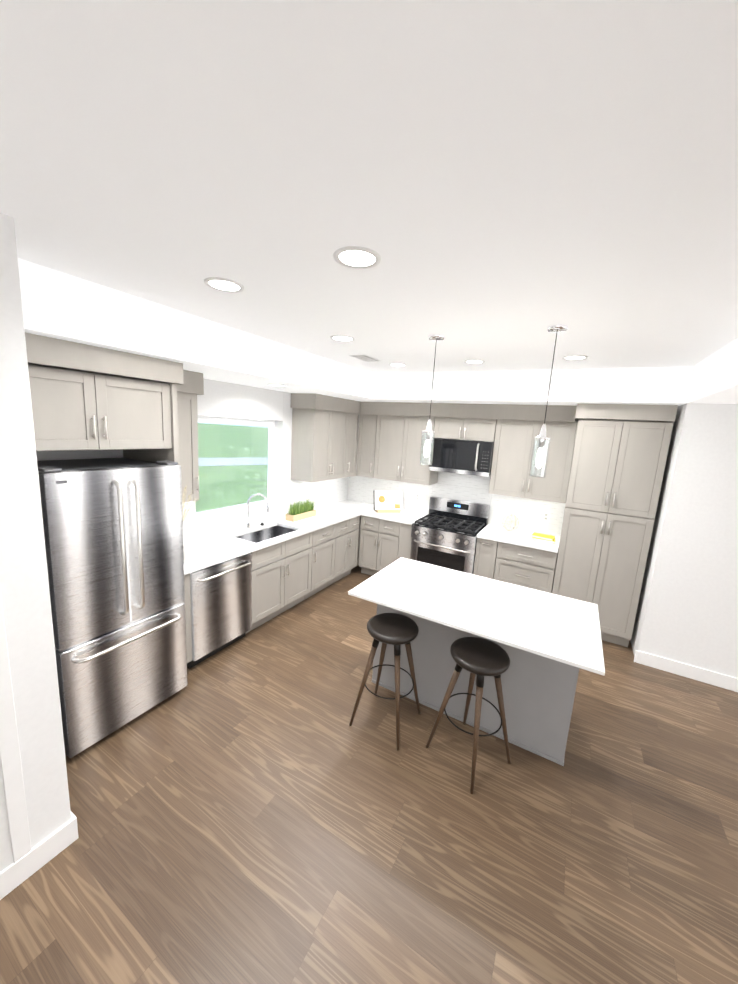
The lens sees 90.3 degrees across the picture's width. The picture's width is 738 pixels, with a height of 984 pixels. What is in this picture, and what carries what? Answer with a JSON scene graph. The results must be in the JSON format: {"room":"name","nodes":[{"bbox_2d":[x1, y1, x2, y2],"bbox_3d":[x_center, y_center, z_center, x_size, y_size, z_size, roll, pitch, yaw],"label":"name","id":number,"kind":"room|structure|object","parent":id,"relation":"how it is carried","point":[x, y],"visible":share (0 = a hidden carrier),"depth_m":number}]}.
{"room":"kitchen","nodes":[
{"label":"kitchen","id":0,"kind":"room"},
{"bbox_2d":[0,566,737,983],"bbox_3d":[1.025,2.132,0.504,8.700,0.060,9.100,9,11,29],"label":"floor","id":1,"kind":"structure","parent":0,"point":[252,806],"depth_m":1.91},
{"bbox_2d":[37,458,186,757],"bbox_3d":[-1.831,0.674,2.537,0.792,1.785,0.766,9,11,29],"label":"refrigerator","id":2,"kind":"object","parent":1,"relation":"on","point":[113,532],"visible":0.9,"depth_m":2.29},
{"bbox_2d":[187,553,251,668],"bbox_3d":[-1.515,1.008,3.391,0.662,0.874,0.616,9,11,29],"label":"dishwasher","id":3,"kind":"object","parent":1,"relation":"on","point":[221,606],"visible":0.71,"depth_m":3.21},
{"bbox_2d":[246,540,318,632],"bbox_3d":[-1.163,0.989,4.131,0.620,0.699,0.985,9,11,29],"label":"base cabinet","id":4,"kind":"object","parent":1,"relation":"on","point":[288,574],"depth_m":3.89},
{"bbox_2d":[273,523,338,593],"bbox_3d":[-0.827,0.816,4.692,0.620,0.888,0.597,9,11,29],"label":"base cabinet","id":5,"kind":"object","parent":1,"relation":"on","point":[327,565],"depth_m":4.57},
{"bbox_2d":[184,500,373,574],"bbox_3d":[-0.897,0.387,4.413,0.650,0.039,3.344,9,11,29],"label":"countertop","id":6,"kind":"structure","parent":5,"relation":"on","point":[209,550],"depth_m":3.83},
{"bbox_2d":[182,487,198,562],"bbox_3d":[-1.489,0.265,2.952,0.249,0.625,0.241,9,11,29],"label":"vase","id":7,"kind":"object","parent":6,"relation":"on","point":[187,542],"visible":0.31,"depth_m":2.95},
{"bbox_2d":[245,494,268,528],"bbox_3d":[-1.246,0.207,4.074,0.168,0.385,0.218,9,11,29],"label":"faucet","id":8,"kind":"object","parent":6,"relation":"on","point":[248,521],"visible":1,"depth_m":4.04},
{"bbox_2d":[236,526,295,542],"bbox_3d":[-1.104,0.557,4.002,0.398,0.178,0.708,9,11,29],"label":"sink basin","id":9,"kind":"object","parent":6,"relation":"in","point":[264,534],"visible":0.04,"depth_m":4.24},
{"bbox_2d":[285,500,315,521],"bbox_3d":[-0.849,0.211,4.627,0.165,0.236,0.474,9,11,29],"label":"potted plant","id":10,"kind":"object","parent":6,"relation":"on","point":[296,512],"visible":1,"depth_m":4.56},
{"bbox_2d":[339,515,360,579],"bbox_3d":[-0.581,0.757,5.120,0.620,0.888,0.642,9,11,29],"label":"base cabinet","id":11,"kind":"object","parent":1,"relation":"on","point":[348,529],"depth_m":5.03},
{"bbox_2d":[358,515,401,575],"bbox_3d":[0.278,0.764,5.373,0.606,0.888,0.620,9,11,29],"label":"base cabinet","id":12,"kind":"object","parent":1,"relation":"on","point":[384,544],"depth_m":5.10},
{"bbox_2d":[360,508,427,524],"bbox_3d":[0.387,0.323,5.218,0.770,0.039,0.674,9,11,29],"label":"countertop","id":13,"kind":"structure","parent":12,"relation":"on","point":[409,517],"depth_m":5.08},
{"bbox_2d":[373,490,402,512],"bbox_3d":[0.276,0.132,5.259,0.430,0.306,0.150,1,10,-14],"label":"cookbook","id":14,"kind":"object","parent":13,"relation":"on","point":[388,501],"visible":1,"depth_m":5.24},
{"bbox_2d":[349,613,420,750],"bbox_3d":[0.145,1.299,2.634,0.395,0.756,0.395,9,11,29],"label":"stool","id":15,"kind":"object","parent":1,"relation":"on","point":[396,630],"visible":1,"depth_m":2.55},
{"bbox_2d":[398,523,411,558],"bbox_3d":[0.599,0.813,5.196,0.251,0.888,0.620,9,11,29],"label":"base cabinet","id":16,"kind":"object","parent":1,"relation":"on","point":[404,536],"depth_m":4.88},
{"bbox_2d":[410,496,489,573],"bbox_3d":[1.040,0.745,4.856,0.811,1.190,0.728,9,11,29],"label":"range cooker","id":17,"kind":"object","parent":1,"relation":"on","point":[445,532],"visible":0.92,"depth_m":4.67},
{"bbox_2d":[426,637,510,793],"bbox_3d":[0.676,1.375,2.375,0.395,0.756,0.395,-4,12,-35],"label":"stool","id":18,"kind":"object","parent":1,"relation":"on","point":[481,658],"visible":1,"depth_m":2.30},
{"bbox_2d":[371,560,580,765],"bbox_3d":[0.821,1.210,2.925,1.440,0.906,0.610,9,11,29],"label":"kitchen island","id":19,"kind":"object","parent":1,"relation":"on","point":[539,693],"depth_m":2.55},
{"bbox_2d":[348,557,603,675],"bbox_3d":[0.757,0.779,2.662,1.574,0.023,0.913,9,11,29],"label":"island countertop","id":20,"kind":"structure","parent":19,"relation":"on","point":[566,630],"depth_m":2.51},
{"bbox_2d":[473,538,489,576],"bbox_3d":[1.526,0.957,4.684,0.242,0.888,0.620,9,11,29],"label":"base cabinet","id":21,"kind":"object","parent":1,"relation":"on","point":[481,563],"depth_m":4.40},
{"bbox_2d":[486,540,558,592],"bbox_3d":[1.880,1.011,4.488,0.673,0.888,0.620,9,11,29],"label":"base cabinet","id":22,"kind":"object","parent":1,"relation":"on","point":[532,568],"depth_m":4.19},
{"bbox_2d":[477,524,560,552],"bbox_3d":[1.817,0.542,4.443,0.869,0.039,0.647,9,11,29],"label":"countertop","id":23,"kind":"structure","parent":22,"relation":"on","point":[520,537],"depth_m":4.33},
{"bbox_2d":[501,514,519,531],"bbox_3d":[1.759,0.385,4.571,0.212,0.214,0.215,9,11,29],"label":"ball","id":24,"kind":"object","parent":23,"relation":"on","point":[509,522],"visible":1,"depth_m":4.53},
{"bbox_2d":[531,532,554,543],"bbox_3d":[2.035,0.535,4.282,0.256,0.052,0.194,9,11,29],"label":"books","id":25,"kind":"object","parent":23,"relation":"on","point":[535,536],"visible":1,"depth_m":4.24},
{"bbox_2d":[552,403,677,646],"bbox_3d":[2.532,0.335,3.995,0.797,2.464,0.663,9,11,29],"label":"pantry cabinet","id":26,"kind":"object","parent":1,"relation":"on","point":[620,453],"visible":0.94,"depth_m":3.69},
{"bbox_2d":[0,213,737,899],"bbox_3d":[1.107,0.735,0.262,8.700,2.780,9.100,9,11,29],"label":"wall","id":27,"kind":"structure","parent":0,"point":[686,621],"depth_m":1.78},
{"bbox_2d":[25,332,183,464],"bbox_3d":[-1.921,0.332,2.488,0.702,2.464,1.026,9,11,29],"label":"upper cabinet","id":28,"kind":"object","parent":27,"relation":"attached to","point":[86,397],"visible":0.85,"depth_m":2.19},
{"bbox_2d":[177,370,200,502],"bbox_3d":[-1.682,-0.453,3.031,0.384,1.070,0.387,9,11,29],"label":"upper cabinet","id":29,"kind":"object","parent":27,"relation":"attached to","point":[187,393],"depth_m":3.04},
{"bbox_2d":[195,416,281,523],"bbox_3d":[-1.451,-0.285,4.084,0.197,1.048,1.208,9,11,29],"label":"window","id":30,"kind":"structure","parent":27,"relation":"in","point":[216,514],"depth_m":4.20},
{"bbox_2d":[310,490,313,497],"bbox_3d":[-0.797,0.028,5.146,0.006,0.116,0.072,9,11,29],"label":"electrical outlet plate","id":31,"kind":"object","parent":27,"relation":"attached to","point":[311,491],"depth_m":5.14},
{"bbox_2d":[291,394,359,481],"bbox_3d":[-0.556,-0.725,4.996,0.384,1.070,1.030,9,11,29],"label":"upper cabinet","id":32,"kind":"object","parent":27,"relation":"attached to","point":[324,436],"depth_m":4.67},
{"bbox_2d":[356,402,371,476],"bbox_3d":[0.078,-0.763,5.432,0.353,1.070,0.349,9,11,29],"label":"upper cabinet","id":33,"kind":"object","parent":27,"relation":"attached to","point":[365,416],"depth_m":5.32},
{"bbox_2d":[182,471,565,538],"bbox_3d":[0.192,0.269,3.772,3.122,0.797,3.344,9,11,29],"label":"tile backsplash","id":34,"kind":"structure","parent":27,"relation":"attached to","point":[527,513],"depth_m":4.89},
{"bbox_2d":[368,402,431,484],"bbox_3d":[0.522,-0.695,5.187,0.917,1.070,0.349,9,11,29],"label":"upper cabinet","id":35,"kind":"object","parent":27,"relation":"attached to","point":[389,439],"depth_m":5.05},
{"bbox_2d":[424,403,495,484],"bbox_3d":[1.254,-0.582,4.783,0.895,1.070,0.349,9,11,29],"label":"upper cabinet","id":36,"kind":"object","parent":27,"relation":"attached to","point":[458,421],"depth_m":4.59},
{"bbox_2d":[429,439,493,476],"bbox_3d":[1.212,-0.457,4.743,0.765,0.414,0.465,9,11,29],"label":"over-the-range microwave","id":37,"kind":"object","parent":36,"relation":"attached to","point":[468,457],"visible":0.98,"depth_m":4.57},
{"bbox_2d":[489,404,577,502],"bbox_3d":[1.957,-0.473,4.394,0.851,1.070,0.349,9,11,29],"label":"upper cabinet","id":38,"kind":"object","parent":27,"relation":"attached to","point":[517,426],"depth_m":4.24},
{"bbox_2d":[542,512,549,521],"bbox_3d":[2.195,0.307,4.555,0.072,0.116,0.006,9,11,29],"label":"electrical outlet plate","id":39,"kind":"object","parent":27,"relation":"attached to","point":[544,518],"depth_m":4.55},
{"bbox_2d":[0,0,737,405],"bbox_3d":[1.183,-0.539,0.042,8.700,0.430,9.100,9,11,29],"label":"ceiling","id":40,"kind":"structure","parent":0,"point":[500,186],"depth_m":1.07},
{"bbox_2d":[204,277,243,292],"bbox_3d":[-0.747,-1.066,1.897,0.195,0.007,0.195,1,10,-16],"label":"recessed light","id":41,"kind":"object","parent":40,"relation":"in","point":[217,283],"depth_m":1.89},
{"bbox_2d":[267,384,286,386],"bbox_3d":[-0.926,-1.075,3.710,0.195,0.007,0.195,1,10,-16],"label":"recessed light","id":42,"kind":"object","parent":40,"relation":"in","point":[276,385],"depth_m":3.71},
{"bbox_2d":[330,335,354,341],"bbox_3d":[-0.208,-1.205,2.885,0.195,0.007,0.195,1,10,-16],"label":"recessed light","id":43,"kind":"object","parent":40,"relation":"in","point":[343,338],"depth_m":2.88},
{"bbox_2d":[333,246,380,268],"bbox_3d":[-0.048,-0.958,1.507,0.195,0.007,0.195,1,10,-16],"label":"recessed light","id":44,"kind":"object","parent":40,"relation":"in","point":[356,257],"depth_m":1.50},
{"bbox_2d":[349,354,379,361],"bbox_3d":[-0.035,-1.326,3.650,0.180,0.010,0.320,9,11,29],"label":"air vent","id":45,"kind":"object","parent":40,"relation":"in","point":[365,358],"depth_m":3.62},
{"bbox_2d":[389,363,406,366],"bbox_3d":[0.306,-1.351,3.904,0.195,0.007,0.195,1,10,-16],"label":"recessed light","id":46,"kind":"object","parent":40,"relation":"in","point":[391,364],"depth_m":3.89},
{"bbox_2d":[420,334,444,464],"bbox_3d":[0.465,-0.671,2.752,0.120,0.934,0.120,9,11,29],"label":"pendant light","id":47,"kind":"object","parent":40,"relation":"hanging from","point":[428,430],"visible":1,"depth_m":2.77},
{"bbox_2d":[464,359,484,363],"bbox_3d":[1.004,-1.239,3.497,0.195,0.007,0.195,1,10,-16],"label":"recessed light","id":48,"kind":"object","parent":40,"relation":"in","point":[473,361],"depth_m":3.49},
{"bbox_2d":[529,325,567,476],"bbox_3d":[1.145,-0.563,2.362,0.120,0.934,0.120,9,11,29],"label":"pendant light","id":49,"kind":"object","parent":40,"relation":"hanging from","point":[542,437],"visible":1,"depth_m":2.38},
{"bbox_2d":[562,355,587,359],"bbox_3d":[1.726,-1.124,3.076,0.195,0.007,0.195,1,10,-16],"label":"recessed light","id":50,"kind":"object","parent":40,"relation":"in","point":[571,357],"depth_m":3.07},
{"label":"outside","id":51,"kind":"structure","parent":0,"visible":0},
{"bbox_2d":[195,423,267,512],"bbox_3d":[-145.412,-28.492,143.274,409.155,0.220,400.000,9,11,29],"label":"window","id":52,"kind":"structure","parent":51,"point":[219,446],"depth_m":39.44}
]}

